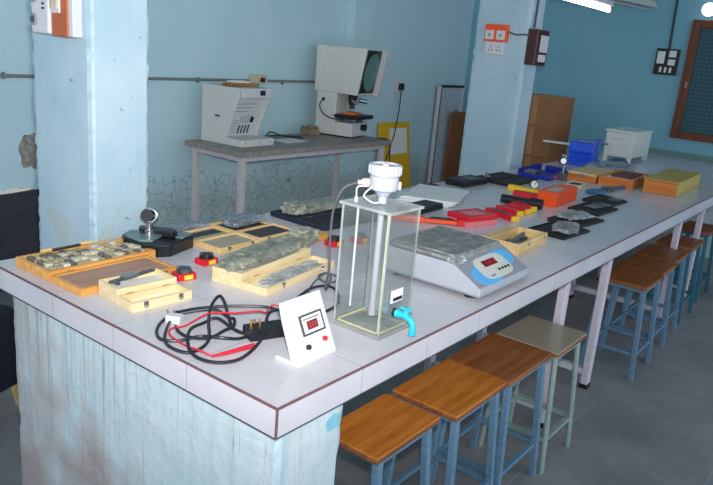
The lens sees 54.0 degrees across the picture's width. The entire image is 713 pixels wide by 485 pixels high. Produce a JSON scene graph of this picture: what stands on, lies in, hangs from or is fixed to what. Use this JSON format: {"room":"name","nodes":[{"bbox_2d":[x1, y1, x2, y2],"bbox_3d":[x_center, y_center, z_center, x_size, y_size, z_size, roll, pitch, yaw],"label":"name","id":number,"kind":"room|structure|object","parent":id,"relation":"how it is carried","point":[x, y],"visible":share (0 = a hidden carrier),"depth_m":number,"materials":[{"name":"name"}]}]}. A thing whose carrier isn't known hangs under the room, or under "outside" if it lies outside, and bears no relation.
{"room":"science classroom","nodes":[
{"label":"science classroom","id":0,"kind":"room"},
{"bbox_2d":[30,0,148,248],"bbox_3d":[-0.973,-0.690,2.551,0.392,3.000,0.237,16,19,35],"label":"pillar","id":1,"kind":"structure","parent":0,"point":[91,91],"depth_m":2.51,"materials":[{"name":"paint"}]},
{"bbox_2d":[29,0,82,37],"bbox_3d":[-1.017,-0.927,2.345,0.243,0.450,0.059,16,19,35],"label":"switchboard","id":2,"kind":"object","parent":1,"relation":"attached to","point":[62,18],"visible":1,"depth_m":2.35,"materials":[{"name":"white plastic"}]},
{"bbox_2d":[29,13,37,24],"bbox_3d":[-1.122,-0.777,2.429,0.040,0.040,0.008,16,19,35],"label":"socket","id":3,"kind":"object","parent":2,"relation":"attached to","point":[33,17],"depth_m":2.42,"materials":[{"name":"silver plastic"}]},
{"bbox_2d":[50,0,60,12],"bbox_3d":[-1.003,-0.910,2.319,0.057,0.285,0.008,16,19,35],"label":"switch plate","id":4,"kind":"object","parent":2,"relation":"attached to","point":[55,5],"depth_m":2.34,"materials":[{"name":"white plastic"}]},
{"bbox_2d":[0,0,474,228],"bbox_3d":[-1.800,-1.250,4.304,0.150,3.000,10.050,16,19,35],"label":"wall","id":5,"kind":"structure","parent":0,"point":[428,41],"depth_m":5.54,"materials":[{"name":"blue paint"}]},
{"bbox_2d":[18,132,36,168],"bbox_3d":[-1.958,-0.553,4.231,0.006,0.224,0.174,16,19,35],"label":"wall patch","id":6,"kind":"object","parent":5,"relation":"attached to","point":[27,148],"depth_m":4.21,"materials":[{"name":"paint"}]},
{"bbox_2d":[0,72,314,84],"bbox_3d":[-1.889,-0.983,4.138,0.024,0.044,5.400,16,19,35],"label":"conduit","id":7,"kind":"object","parent":5,"relation":"attached to","point":[3,75],"visible":0.55,"depth_m":5.00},
{"bbox_2d":[248,74,267,82],"bbox_3d":[-0.767,-1.286,5.500,0.070,0.065,0.180,16,19,35],"label":"wall socket","id":8,"kind":"object","parent":5,"relation":"attached to","point":[253,78],"visible":0.93,"depth_m":5.48,"materials":[{"name":"beige plastic"}]},
{"bbox_2d":[338,0,375,198],"bbox_3d":[0.009,-1.668,6.382,0.090,3.000,0.300,16,19,35],"label":"pillar","id":9,"kind":"structure","parent":5,"relation":"attached to","point":[360,20],"depth_m":6.36,"materials":[{"name":"blue paint"}]},
{"bbox_2d":[393,80,404,92],"bbox_3d":[0.443,-1.567,7.036,0.060,0.130,0.150,16,19,35],"label":"wall socket","id":10,"kind":"object","parent":5,"relation":"attached to","point":[399,85],"visible":0.95,"depth_m":7.01,"materials":[{"name":"white plastic"}]},
{"bbox_2d":[427,85,464,182],"bbox_3d":[1.004,-1.122,7.926,0.044,1.295,0.522,16,19,35],"label":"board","id":11,"kind":"structure","parent":5,"relation":"in","point":[449,99],"depth_m":7.81,"materials":[{"name":"paint"}]},
{"bbox_2d":[0,244,712,484],"bbox_3d":[0.574,0.982,2.871,6.550,0.120,10.050,16,19,35],"label":"floor","id":12,"kind":"structure","parent":0,"point":[656,427],"depth_m":3.34,"materials":[{"name":"grey stone"}]},
{"bbox_2d":[0,304,18,405],"bbox_3d":[-1.688,0.305,2.762,0.480,0.864,0.499,10,16,16],"label":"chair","id":13,"kind":"object","parent":12,"relation":"on","point":[8,374],"visible":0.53,"depth_m":2.87,"materials":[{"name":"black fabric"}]},
{"bbox_2d":[0,187,40,291],"bbox_3d":[-2.325,0.041,3.940,0.028,0.627,1.530,16,19,35],"label":"slate board","id":14,"kind":"object","parent":12,"relation":"on","point":[19,207],"visible":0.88,"depth_m":4.24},
{"bbox_2d":[185,133,391,225],"bbox_3d":[-0.494,-0.382,5.587,0.596,0.870,1.735,16,19,35],"label":"table","id":15,"kind":"object","parent":12,"relation":"on","point":[322,144],"visible":0.62,"depth_m":5.09,"materials":[{"name":"stone"}]},
{"bbox_2d":[201,83,273,147],"bbox_3d":[-0.848,-0.920,5.029,0.411,0.400,0.333,15,18,32],"label":"machine","id":16,"kind":"object","parent":15,"relation":"on","point":[231,115],"visible":0.93,"depth_m":4.94,"materials":[{"name":"beige metal"}]},
{"bbox_2d":[219,80,260,86],"bbox_3d":[-0.826,-1.136,4.990,0.141,0.038,0.322,16,19,35],"label":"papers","id":17,"kind":"object","parent":16,"relation":"on","point":[240,83],"visible":1,"depth_m":4.95,"materials":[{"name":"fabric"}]},
{"bbox_2d":[274,138,306,143],"bbox_3d":[-0.518,-0.776,5.359,0.218,0.004,0.302,16,19,35],"label":"paper sheets","id":18,"kind":"object","parent":15,"relation":"on","point":[287,140],"visible":0.86,"depth_m":5.36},
{"bbox_2d":[300,124,319,135],"bbox_3d":[-0.389,-0.937,5.827,0.138,0.085,0.163,16,19,35],"label":"heap","id":19,"kind":"object","parent":15,"relation":"on","point":[308,130],"visible":1,"depth_m":5.79,"materials":[{"name":"stone"}]},
{"bbox_2d":[315,44,390,137],"bbox_3d":[-0.054,-1.271,5.918,0.514,0.735,0.382,12,17,25],"label":"projector","id":20,"kind":"object","parent":15,"relation":"on","point":[343,74],"visible":0.98,"depth_m":5.82,"materials":[{"name":"paint"}]},
{"bbox_2d":[0,153,712,484],"bbox_3d":[1.240,0.103,4.388,1.271,0.870,6.298,16,19,35],"label":"laboratory bench","id":21,"kind":"object","parent":12,"relation":"on","point":[103,400],"depth_m":2.02,"materials":[{"name":"white tile"}]},
{"bbox_2d":[16,238,176,296],"bbox_3d":[-0.813,0.069,2.248,0.363,0.031,0.385,16,19,34],"label":"case","id":22,"kind":"object","parent":21,"relation":"on","point":[81,280],"visible":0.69,"depth_m":2.17,"materials":[{"name":"orange wood"}]},
{"bbox_2d":[99,268,191,312],"bbox_3d":[-0.613,0.137,2.037,0.187,0.046,0.195,18,20,39],"label":"case","id":23,"kind":"object","parent":21,"relation":"on","point":[158,288],"visible":1,"depth_m":2.02,"materials":[{"name":"beige wood"}]},
{"bbox_2d":[108,268,154,284],"bbox_3d":[-0.660,0.097,2.063,0.036,0.009,0.165,11,17,22],"label":"caliper","id":24,"kind":"object","parent":23,"relation":"on","point":[131,275],"visible":1,"depth_m":2.05,"materials":[{"name":"metal"}]},
{"bbox_2d":[122,207,192,256],"bbox_3d":[-0.703,-0.052,2.499,0.223,0.148,0.224,16,19,35],"label":"stand","id":25,"kind":"object","parent":21,"relation":"on","point":[167,242],"visible":0.98,"depth_m":2.47,"materials":[{"name":"black metal"}]},
{"bbox_2d":[172,265,196,281],"bbox_3d":[-0.547,0.096,2.221,0.064,0.038,0.053,-8,20,-39],"label":"box","id":26,"kind":"object","parent":21,"relation":"on","point":[183,273],"visible":0.98,"depth_m":2.20,"materials":[{"name":"plastic"}]},
{"bbox_2d":[166,220,207,231],"bbox_3d":[-0.672,-0.060,2.752,0.082,0.033,0.196,16,19,35],"label":"tools","id":27,"kind":"object","parent":21,"relation":"on","point":[190,227],"visible":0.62,"depth_m":2.78,"materials":[{"name":"metal"}]},
{"bbox_2d":[194,251,217,266],"bbox_3d":[-0.511,0.054,2.385,0.053,0.038,0.064,16,19,33],"label":"box","id":28,"kind":"object","parent":21,"relation":"on","point":[206,258],"visible":0.97,"depth_m":2.37,"materials":[{"name":"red plastic"}]},
{"bbox_2d":[155,295,279,363],"bbox_3d":[-0.381,0.214,1.845,0.297,0.039,0.402,6,15,3],"label":"coiled cable","id":29,"kind":"object","parent":21,"relation":"on","point":[175,318],"visible":0.98,"depth_m":1.83,"materials":[{"name":"black plastic"}]},
{"bbox_2d":[182,226,259,253],"bbox_3d":[-0.530,-0.013,2.651,0.264,0.022,0.205,16,19,33],"label":"case","id":30,"kind":"object","parent":21,"relation":"on","point":[215,239],"visible":0.87,"depth_m":2.64,"materials":[{"name":"brown wood"}]},
{"bbox_2d":[168,304,278,356],"bbox_3d":[-0.281,0.224,1.837,0.372,0.038,0.271,-9,21,-41],"label":"lead","id":31,"kind":"object","parent":21,"relation":"on","point":[249,346],"visible":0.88,"depth_m":1.76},
{"bbox_2d":[209,217,295,241],"bbox_3d":[-0.417,-0.055,2.836,0.289,0.022,0.215,16,19,33],"label":"case","id":32,"kind":"object","parent":21,"relation":"on","point":[265,230],"visible":0.56,"depth_m":2.82,"materials":[{"name":"brown wood"}]},
{"bbox_2d":[218,212,268,227],"bbox_3d":[-0.464,-0.096,2.876,0.106,0.031,0.222,16,19,33],"label":"tools","id":33,"kind":"object","parent":32,"relation":"on","point":[238,222],"visible":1,"depth_m":2.89,"materials":[{"name":"metal"}]},
{"bbox_2d":[243,319,284,341],"bbox_3d":[-0.222,0.224,1.854,0.150,0.043,0.056,-4,18,-31],"label":"power adapter","id":34,"kind":"object","parent":21,"relation":"on","point":[253,331],"visible":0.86,"depth_m":1.83,"materials":[{"name":"black plastic"}]},
{"bbox_2d":[212,247,333,296],"bbox_3d":[-0.266,0.082,2.339,0.219,0.050,0.400,13,17,27],"label":"case","id":35,"kind":"object","parent":21,"relation":"on","point":[247,279],"visible":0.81,"depth_m":2.24,"materials":[{"name":"brown wood"}]},
{"bbox_2d":[214,225,319,271],"bbox_3d":[-0.293,0.011,2.376,0.119,0.060,0.531,13,17,27],"label":"instrument","id":36,"kind":"object","parent":35,"relation":"on","point":[245,259],"visible":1,"depth_m":2.37,"materials":[{"name":"stone"}]},
{"bbox_2d":[258,260,322,285],"bbox_3d":[-0.210,0.100,2.332,0.081,0.015,0.333,13,17,26],"label":"plastic sheet","id":37,"kind":"object","parent":35,"relation":"in","point":[281,275],"visible":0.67,"depth_m":2.32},
{"bbox_2d":[275,290,335,368],"bbox_3d":[-0.120,0.211,1.737,0.077,0.148,0.151,16,19,33],"label":"indicator","id":38,"kind":"object","parent":21,"relation":"on","point":[306,328],"visible":1,"depth_m":1.72,"materials":[{"name":"white plastic"}]},
{"bbox_2d":[297,284,339,312],"bbox_3d":[-0.127,0.190,2.062,0.134,0.010,0.409,7,16,7],"label":"power cable","id":39,"kind":"object","parent":21,"relation":"on","point":[323,285],"visible":0.5,"depth_m":2.17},
{"bbox_2d":[270,204,386,230],"bbox_3d":[-0.120,-0.125,3.183,0.320,0.022,0.440,18,20,38],"label":"flat tray","id":40,"kind":"object","parent":21,"relation":"on","point":[345,216],"visible":0.84,"depth_m":3.10,"materials":[{"name":"black plastic"}]},
{"bbox_2d":[279,196,349,214],"bbox_3d":[-0.178,-0.180,3.210,0.104,0.057,0.427,17,20,37],"label":"instrument","id":41,"kind":"object","parent":40,"relation":"on","point":[325,205],"visible":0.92,"depth_m":3.17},
{"bbox_2d":[307,181,357,292],"bbox_3d":[-0.074,-0.003,2.030,0.114,0.405,0.619,4,16,-5],"label":"cable","id":42,"kind":"object","parent":21,"relation":"on","point":[328,273],"visible":0.81,"depth_m":2.03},
{"bbox_2d":[324,234,343,247],"bbox_3d":[-0.087,-0.007,2.740,0.053,0.038,0.064,16,19,35],"label":"box","id":43,"kind":"object","parent":21,"relation":"on","point":[336,241],"visible":0.8,"depth_m":2.72,"materials":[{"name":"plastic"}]},
{"bbox_2d":[350,231,368,243],"bbox_3d":[0.013,-0.020,2.819,0.053,0.038,0.064,15,18,32],"label":"tape measure","id":44,"kind":"object","parent":21,"relation":"on","point":[362,238],"visible":0.9,"depth_m":2.80,"materials":[{"name":"plastic"}]},
{"bbox_2d":[336,161,418,335],"bbox_3d":[0.086,0.019,1.901,0.240,0.464,0.156,16,19,35],"label":"tank","id":45,"kind":"object","parent":21,"relation":"on","point":[384,176],"visible":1,"depth_m":1.88,"materials":[{"name":"clear glass"}]},
{"bbox_2d":[391,306,415,335],"bbox_3d":[0.131,0.209,1.894,0.074,0.070,0.026,16,19,35],"label":"tap","id":46,"kind":"object","parent":45,"relation":"on","point":[397,313],"depth_m":1.88,"materials":[{"name":"teal plastic"}]},
{"bbox_2d":[374,190,405,198],"bbox_3d":[0.198,-0.263,3.814,0.100,0.003,0.260,13,18,28],"label":"paper","id":47,"kind":"object","parent":21,"relation":"on","point":[397,193],"visible":0.5,"depth_m":3.81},
{"bbox_2d":[397,199,442,214],"bbox_3d":[0.320,-0.176,3.489,0.115,0.030,0.265,16,19,33],"label":"case","id":48,"kind":"object","parent":21,"relation":"on","point":[421,207],"visible":0.96,"depth_m":3.44,"materials":[{"name":"plastic"}]},
{"bbox_2d":[393,213,464,226],"bbox_3d":[0.336,-0.111,3.260,0.335,0.030,0.082,5,15,1],"label":"tool","id":49,"kind":"object","parent":21,"relation":"on","point":[396,216],"visible":1,"depth_m":3.23,"materials":[{"name":"orange plastic"}]},
{"bbox_2d":[395,184,468,207],"bbox_3d":[0.420,-0.261,3.836,0.336,0.025,0.433,9,16,15],"label":"paper stack","id":50,"kind":"object","parent":21,"relation":"on","point":[449,197],"visible":0.94,"depth_m":3.77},
{"bbox_2d":[386,226,528,298],"bbox_3d":[0.361,0.058,2.473,0.379,0.130,0.381,16,19,35],"label":"digital scale","id":51,"kind":"object","parent":21,"relation":"on","point":[478,266],"visible":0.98,"depth_m":2.38,"materials":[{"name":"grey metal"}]},
{"bbox_2d":[471,267,502,284],"bbox_3d":[0.438,0.105,2.337,0.074,0.040,0.170,16,19,35],"label":"print","id":52,"kind":"object","parent":51,"relation":"on","point":[480,275],"depth_m":2.33},
{"bbox_2d":[473,253,512,278],"bbox_3d":[0.471,0.079,2.403,0.088,0.048,0.200,16,19,35],"label":"print","id":53,"kind":"object","parent":51,"relation":"attached to","point":[488,265],"depth_m":2.40},
{"bbox_2d":[486,249,513,263],"bbox_3d":[0.504,0.055,2.468,0.067,0.037,0.170,16,19,35],"label":"print","id":54,"kind":"object","parent":51,"relation":"attached to","point":[493,256],"depth_m":2.47},
{"bbox_2d":[445,174,487,187],"bbox_3d":[0.683,-0.382,4.328,0.140,0.039,0.285,17,20,37],"label":"case","id":55,"kind":"object","parent":21,"relation":"on","point":[463,181],"visible":1,"depth_m":4.26,"materials":[{"name":"plastic"}]},
{"bbox_2d":[447,208,497,227],"bbox_3d":[0.550,-0.118,3.315,0.202,0.051,0.142,-7,20,-37],"label":"box","id":56,"kind":"object","parent":21,"relation":"on","point":[473,217],"visible":0.94,"depth_m":3.27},
{"bbox_2d":[485,207,518,221],"bbox_3d":[0.727,-0.141,3.495,0.046,0.029,0.203,-4,18,-31],"label":"packet","id":57,"kind":"object","parent":21,"relation":"on","point":[502,214],"visible":0.91,"depth_m":3.46,"materials":[{"name":"red plastic"}]},
{"bbox_2d":[478,172,537,186],"bbox_3d":[0.979,-0.431,4.568,0.270,0.056,0.380,17,20,37],"label":"tray","id":58,"kind":"object","parent":21,"relation":"on","point":[499,178],"depth_m":4.54,"materials":[{"name":"plastic"}]},
{"bbox_2d":[495,205,523,216],"bbox_3d":[0.787,-0.164,3.598,0.046,0.029,0.153,-7,20,-37],"label":"packet","id":59,"kind":"object","parent":21,"relation":"on","point":[511,210],"visible":0.84,"depth_m":3.57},
{"bbox_2d":[482,226,547,255],"bbox_3d":[0.670,-0.014,2.983,0.189,0.048,0.310,16,19,33],"label":"box","id":60,"kind":"object","parent":21,"relation":"on","point":[536,238],"visible":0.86,"depth_m":2.98,"materials":[{"name":"wood"}]},
{"bbox_2d":[505,232,527,243],"bbox_3d":[0.678,-0.011,2.963,0.064,0.033,0.220,13,18,28],"label":"micrometer","id":61,"kind":"object","parent":60,"relation":"in","point":[521,237],"visible":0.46,"depth_m":2.97,"materials":[{"name":"metal"}]},
{"bbox_2d":[505,203,531,214],"bbox_3d":[0.846,-0.176,3.659,0.046,0.029,0.148,-7,20,-38],"label":"packet","id":62,"kind":"object","parent":21,"relation":"on","point":[527,211],"visible":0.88,"depth_m":3.63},
{"bbox_2d":[500,194,543,209],"bbox_3d":[0.897,-0.225,3.796,0.225,0.058,0.058,13,18,28],"label":"cylinder","id":63,"kind":"object","parent":21,"relation":"on","point":[505,198],"visible":0.86,"depth_m":3.77,"materials":[{"name":"plastic"}]},
{"bbox_2d":[507,184,539,192],"bbox_3d":[1.026,-0.314,4.197,0.240,0.036,0.044,16,19,33],"label":"handle","id":64,"kind":"object","parent":21,"relation":"on","point":[511,187],"visible":0.56,"depth_m":4.20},
{"bbox_2d":[511,201,536,211],"bbox_3d":[0.893,-0.191,3.730,0.046,0.029,0.143,-7,20,-37],"label":"packet","id":65,"kind":"object","parent":21,"relation":"on","point":[534,208],"visible":0.68,"depth_m":3.70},
{"bbox_2d":[513,190,537,197],"bbox_3d":[1.046,-0.274,4.047,0.278,0.044,0.044,13,17,26],"label":"bar","id":66,"kind":"object","parent":21,"relation":"on","point":[520,193],"visible":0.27,"depth_m":4.06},
{"bbox_2d":[517,163,567,180],"bbox_3d":[1.340,-0.499,4.931,0.236,0.055,0.450,16,19,34],"label":"tray","id":67,"kind":"object","parent":21,"relation":"on","point":[550,173],"visible":0.8,"depth_m":4.86,"materials":[{"name":"plastic"}]},
{"bbox_2d":[538,183,577,207],"bbox_3d":[1.149,-0.270,3.989,0.107,0.084,0.362,15,18,32],"label":"box","id":68,"kind":"object","parent":21,"relation":"on","point":[560,194],"visible":0.96,"depth_m":3.89,"materials":[{"name":"orange plastic"}]},
{"bbox_2d":[528,220,589,239],"bbox_3d":[0.955,-0.059,3.294,0.185,0.018,0.275,18,20,39],"label":"tray","id":69,"kind":"object","parent":21,"relation":"on","point":[545,227],"visible":0.58,"depth_m":3.25,"materials":[{"name":"plastic"}]},
{"bbox_2d":[552,221,579,234],"bbox_3d":[0.982,-0.072,3.272,0.126,0.021,0.238,11,17,21],"label":"tools","id":70,"kind":"object","parent":69,"relation":"on","point":[568,228],"visible":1,"depth_m":3.28,"materials":[{"name":"stone"}]},
{"bbox_2d":[556,154,567,180],"bbox_3d":[1.415,-0.512,4.783,0.067,0.171,0.126,12,17,23],"label":"stand","id":71,"kind":"object","parent":21,"relation":"on","point":[562,176],"visible":1,"depth_m":4.77,"materials":[{"name":"metal"}]},
{"bbox_2d":[547,211,603,227],"bbox_3d":[1.115,-0.116,3.549,0.175,0.018,0.285,18,20,40],"label":"tray","id":72,"kind":"object","parent":21,"relation":"on","point":[591,221],"visible":0.45,"depth_m":3.51,"materials":[{"name":"plastic"}]},
{"bbox_2d":[553,209,593,219],"bbox_3d":[1.107,-0.140,3.545,0.215,0.028,0.130,-5,18,-32],"label":"tools","id":73,"kind":"object","parent":72,"relation":"on","point":[565,214],"visible":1,"depth_m":3.55,"materials":[{"name":"metal"}]},
{"bbox_2d":[564,180,586,187],"bbox_3d":[1.452,-0.386,4.636,0.110,0.014,0.170,13,18,28],"label":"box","id":74,"kind":"object","parent":21,"relation":"on","point":[574,183],"visible":0.84,"depth_m":4.63,"materials":[{"name":"beige wood"}]},
{"bbox_2d":[543,139,608,166],"bbox_3d":[1.801,-0.764,5.779,0.451,0.188,0.465,13,18,28],"label":"bench vise","id":75,"kind":"object","parent":21,"relation":"on","point":[582,151],"visible":0.88,"depth_m":5.58,"materials":[{"name":"metal"}]},
{"bbox_2d":[567,166,614,183],"bbox_3d":[1.671,-0.483,4.969,0.200,0.060,0.403,16,19,35],"label":"box","id":76,"kind":"object","parent":21,"relation":"on","point":[590,174],"visible":0.74,"depth_m":4.84,"materials":[{"name":"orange wood"}]},
{"bbox_2d":[568,201,617,216],"bbox_3d":[1.309,-0.187,3.866,0.175,0.018,0.285,17,20,37],"label":"tray","id":77,"kind":"object","parent":21,"relation":"on","point":[597,212],"visible":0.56,"depth_m":3.83,"materials":[{"name":"plastic"}]},
{"bbox_2d":[584,202,610,208],"bbox_3d":[1.345,-0.207,3.894,0.180,0.011,0.085,-9,21,-41],"label":"gauge","id":78,"kind":"object","parent":77,"relation":"on","point":[594,205],"visible":1,"depth_m":3.88,"materials":[{"name":"metal"}]},
{"bbox_2d":[582,194,627,206],"bbox_3d":[1.473,-0.249,4.143,0.180,0.018,0.245,18,20,38],"label":"tray","id":79,"kind":"object","parent":21,"relation":"on","point":[599,198],"visible":0.78,"depth_m":4.12,"materials":[{"name":"plastic"}]},
{"bbox_2d":[586,185,625,194],"bbox_3d":[1.624,-0.344,4.510,0.500,0.028,0.090,-10,22,-44],"label":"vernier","id":80,"kind":"object","parent":21,"relation":"on","point":[605,189],"visible":0.98,"depth_m":4.44,"materials":[{"name":"metal"}]},
{"bbox_2d":[584,161,634,170],"bbox_3d":[1.946,-0.574,5.343,0.475,0.081,0.215,-5,18,-32],"label":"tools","id":81,"kind":"object","parent":21,"relation":"on","point":[602,162],"visible":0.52,"depth_m":5.43,"materials":[{"name":"metal"}]},
{"bbox_2d":[607,158,629,168],"bbox_3d":[2.127,-0.652,5.693,0.240,0.075,0.150,-3,17,-27],"label":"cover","id":82,"kind":"object","parent":21,"relation":"on","point":[612,159],"visible":0.5,"depth_m":5.65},
{"bbox_2d":[598,169,649,189],"bbox_3d":[1.872,-0.444,4.878,0.225,0.066,0.460,16,19,33],"label":"box","id":83,"kind":"object","parent":21,"relation":"on","point":[631,180],"visible":0.91,"depth_m":4.75,"materials":[{"name":"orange wood"}]},
{"bbox_2d":[602,127,653,162],"bbox_3d":[2.390,-0.862,6.165,0.259,0.270,0.524,16,19,35],"label":"box","id":84,"kind":"object","parent":21,"relation":"on","point":[628,143],"visible":0.92,"depth_m":5.99,"materials":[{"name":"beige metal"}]},
{"bbox_2d":[642,169,701,196],"bbox_3d":[2.184,-0.418,4.828,0.223,0.096,0.690,16,19,34],"label":"wooden chest","id":85,"kind":"object","parent":21,"relation":"on","point":[669,182],"visible":1,"depth_m":4.61,"materials":[{"name":"yellow wood"}]},
{"bbox_2d":[339,393,439,484],"bbox_3d":[0.054,0.795,2.163,0.248,0.531,0.327,16,19,35],"label":"stool","id":86,"kind":"object","parent":12,"relation":"on","point":[380,429],"visible":0.78,"depth_m":2.08,"materials":[{"name":"brown wood"}]},
{"bbox_2d":[378,122,409,188],"bbox_3d":[0.394,-0.769,7.189,0.147,0.913,0.530,16,19,35],"label":"board","id":87,"kind":"object","parent":12,"relation":"on","point":[400,147],"visible":0.53,"depth_m":7.20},
{"bbox_2d":[382,359,506,484],"bbox_3d":[0.299,0.739,2.440,0.285,0.531,0.345,16,19,35],"label":"stool","id":88,"kind":"object","parent":12,"relation":"on","point":[449,390],"visible":0.95,"depth_m":2.38,"materials":[{"name":"brown wood"}]},
{"bbox_2d":[442,110,465,181],"bbox_3d":[1.131,-1.003,8.036,0.030,1.030,0.380,16,19,35],"label":"wooden board","id":89,"kind":"object","parent":12,"relation":"on","point":[457,119],"visible":0.66,"depth_m":7.94,"materials":[{"name":"brown wood"}]},
{"bbox_2d":[431,333,551,484],"bbox_3d":[0.524,0.682,2.719,0.299,0.531,0.365,16,19,35],"label":"stool","id":90,"kind":"object","parent":12,"relation":"on","point":[506,359],"visible":0.86,"depth_m":2.66,"materials":[{"name":"brown wood"}]},
{"bbox_2d":[477,315,586,473],"bbox_3d":[0.752,0.630,2.976,0.303,0.531,0.311,16,19,35],"label":"stool","id":91,"kind":"object","parent":12,"relation":"on","point":[558,339],"visible":0.9,"depth_m":2.91,"materials":[{"name":"laminate"}]},
{"bbox_2d":[579,264,664,380],"bbox_3d":[1.492,0.435,3.915,0.300,0.531,0.337,16,19,35],"label":"stool","id":92,"kind":"object","parent":12,"relation":"on","point":[622,276],"visible":0.87,"depth_m":3.86,"materials":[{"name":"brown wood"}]},
{"bbox_2d":[604,253,678,360],"bbox_3d":[1.699,0.377,4.190,0.290,0.531,0.345,16,19,35],"label":"stool","id":93,"kind":"object","parent":12,"relation":"on","point":[639,261],"visible":0.64,"depth_m":4.18,"materials":[{"name":"brown wood"}]},
{"bbox_2d":[622,244,689,342],"bbox_3d":[1.908,0.317,4.471,0.275,0.531,0.335,16,19,35],"label":"stool","id":94,"kind":"object","parent":12,"relation":"on","point":[661,252],"visible":0.62,"depth_m":4.46,"materials":[{"name":"brown wood"}]},
{"bbox_2d":[646,233,704,324],"bbox_3d":[2.184,0.242,4.828,0.270,0.531,0.350,16,19,35],"label":"stool","id":95,"kind":"object","parent":12,"relation":"on","point":[688,244],"visible":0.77,"depth_m":4.74,"materials":[{"name":"brown wood"}]},
{"bbox_2d":[673,220,712,301],"bbox_3d":[2.556,0.135,5.332,0.260,0.531,0.360,16,19,35],"label":"stool","id":96,"kind":"object","parent":12,"relation":"on","point":[688,228],"visible":0.7,"depth_m":5.20,"materials":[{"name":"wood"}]},
{"bbox_3d":[1.668,-0.278,6.778,0.380,0.400,0.431,16,19,35],"label":"carton","id":97,"kind":"object","parent":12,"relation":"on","visible":0},
{"bbox_2d":[521,155,559,166],"bbox_3d":[1.714,-0.656,6.689,0.380,0.380,0.431,16,19,35],"label":"carton","id":98,"kind":"object","parent":97,"relation":"on","point":[526,160],"visible":0.23,"depth_m":6.47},
{"bbox_2d":[523,126,569,158],"bbox_3d":[1.729,-0.965,6.587,0.380,0.270,0.431,16,19,35],"label":"carton","id":99,"kind":"object","parent":98,"relation":"on","point":[534,146],"visible":0.57,"depth_m":6.40,"materials":[{"name":"cardboard"}]},
{"bbox_2d":[527,93,574,128],"bbox_3d":[1.752,-1.228,6.514,0.380,0.280,0.431,16,19,35],"label":"carton","id":100,"kind":"object","parent":99,"relation":"on","point":[547,111],"visible":0.77,"depth_m":6.33,"materials":[{"name":"cardboard"}]},
{"bbox_2d":[458,0,545,175],"bbox_3d":[1.068,-1.224,5.117,0.415,3.000,0.220,16,19,35],"label":"pillar","id":101,"kind":"structure","parent":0,"point":[501,86],"depth_m":5.06,"materials":[{"name":"paint"}]},
{"bbox_2d":[484,41,504,54],"bbox_3d":[0.987,-1.387,4.989,0.145,0.088,0.026,16,19,35],"label":"socket plate","id":102,"kind":"object","parent":101,"relation":"attached to","point":[496,48],"visible":1,"depth_m":4.98,"materials":[{"name":"white plastic"}]},
{"bbox_2d":[484,24,509,41],"bbox_3d":[0.992,-1.484,4.953,0.175,0.115,0.044,16,19,35],"label":"switchboard","id":103,"kind":"object","parent":101,"relation":"attached to","point":[493,32],"visible":1,"depth_m":4.93,"materials":[{"name":"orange plastic"}]},
{"bbox_2d":[485,30,504,39],"bbox_3d":[0.979,-1.468,4.944,0.153,0.063,0.008,16,19,35],"label":"socket","id":104,"kind":"object","parent":103,"relation":"attached to","point":[489,34],"depth_m":4.95,"materials":[{"name":"white plastic"}]},
{"bbox_2d":[524,29,549,65],"bbox_3d":[1.269,-1.365,4.901,0.084,0.240,0.190,16,19,35],"label":"switchboard","id":105,"kind":"object","parent":101,"relation":"attached to","point":[537,42],"visible":1,"depth_m":4.85,"materials":[{"name":"brown wood"}]},
{"bbox_2d":[462,0,712,161],"bbox_3d":[3.814,-1.291,6.229,6.400,3.000,0.150,16,19,35],"label":"wall","id":106,"kind":"structure","parent":0,"point":[600,59],"depth_m":7.01,"materials":[{"name":"blue paint"}]},
{"bbox_2d":[653,48,680,75],"bbox_3d":[2.967,-1.728,6.690,0.210,0.240,0.042,16,19,35],"label":"switchboard","id":107,"kind":"object","parent":106,"relation":"attached to","point":[666,60],"visible":1,"depth_m":6.67,"materials":[{"name":"black plastic"}]},
{"bbox_2d":[668,0,678,48],"bbox_3d":[3.023,-2.396,6.518,0.042,1.146,0.024,16,19,35],"label":"wire","id":108,"kind":"object","parent":106,"relation":"attached to","point":[677,1],"visible":1,"depth_m":6.60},
{"bbox_2d":[648,148,712,161],"bbox_3d":[3.449,-0.757,6.527,1.870,0.046,0.012,16,19,35],"label":"trim","id":109,"kind":"structure","parent":106,"relation":"attached to","point":[651,150],"depth_m":6.75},
{"bbox_2d":[670,20,712,142],"bbox_3d":[3.647,-1.377,6.212,1.442,1.090,0.055,16,19,35],"label":"window","id":110,"kind":"structure","parent":106,"relation":"in","point":[693,114],"depth_m":6.56,"materials":[{"name":"wood"}]},
{"bbox_2d":[702,2,712,16],"bbox_3d":[3.213,-2.123,6.374,0.124,0.124,0.124,16,19,35],"label":"round lamp","id":111,"kind":"object","parent":106,"relation":"attached to","point":[707,9],"visible":1,"depth_m":6.34,"materials":[{"name":"white plastic"}]},
{"bbox_3d":[0.838,-2.013,2.038,6.550,0.120,10.050,16,19,35],"label":"ceiling","id":112,"kind":"structure","parent":0,"visible":0},
{"bbox_2d":[566,0,613,12],"bbox_3d":[1.849,-2.332,5.463,0.060,0.925,1.220,16,19,35],"label":"tube light","id":113,"kind":"object","parent":112,"relation":"hanging from","point":[609,3],"visible":1,"depth_m":5.79,"materials":[{"name":"white plastic"}]},
{"bbox_2d":[612,0,657,9],"bbox_3d":[2.457,-2.541,6.218,0.900,0.823,0.197,-9,20,-40],"label":"lampshade","id":114,"kind":"object","parent":112,"relation":"hanging from","point":[641,4],"visible":0.97,"depth_m":6.39,"materials":[{"name":"beige metal"}]},
{"label":"block","id":115,"kind":"object","parent":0,"visible":0},
{"bbox_2d":[40,240,92,252],"bbox_3d":[-0.953,0.012,2.302,0.016,0.012,0.185,15,18,32],"label":"wooden strip","id":116,"kind":"object","parent":115,"relation":"on","point":[87,241],"visible":1,"depth_m":2.30,"materials":[{"name":"beige wood"}]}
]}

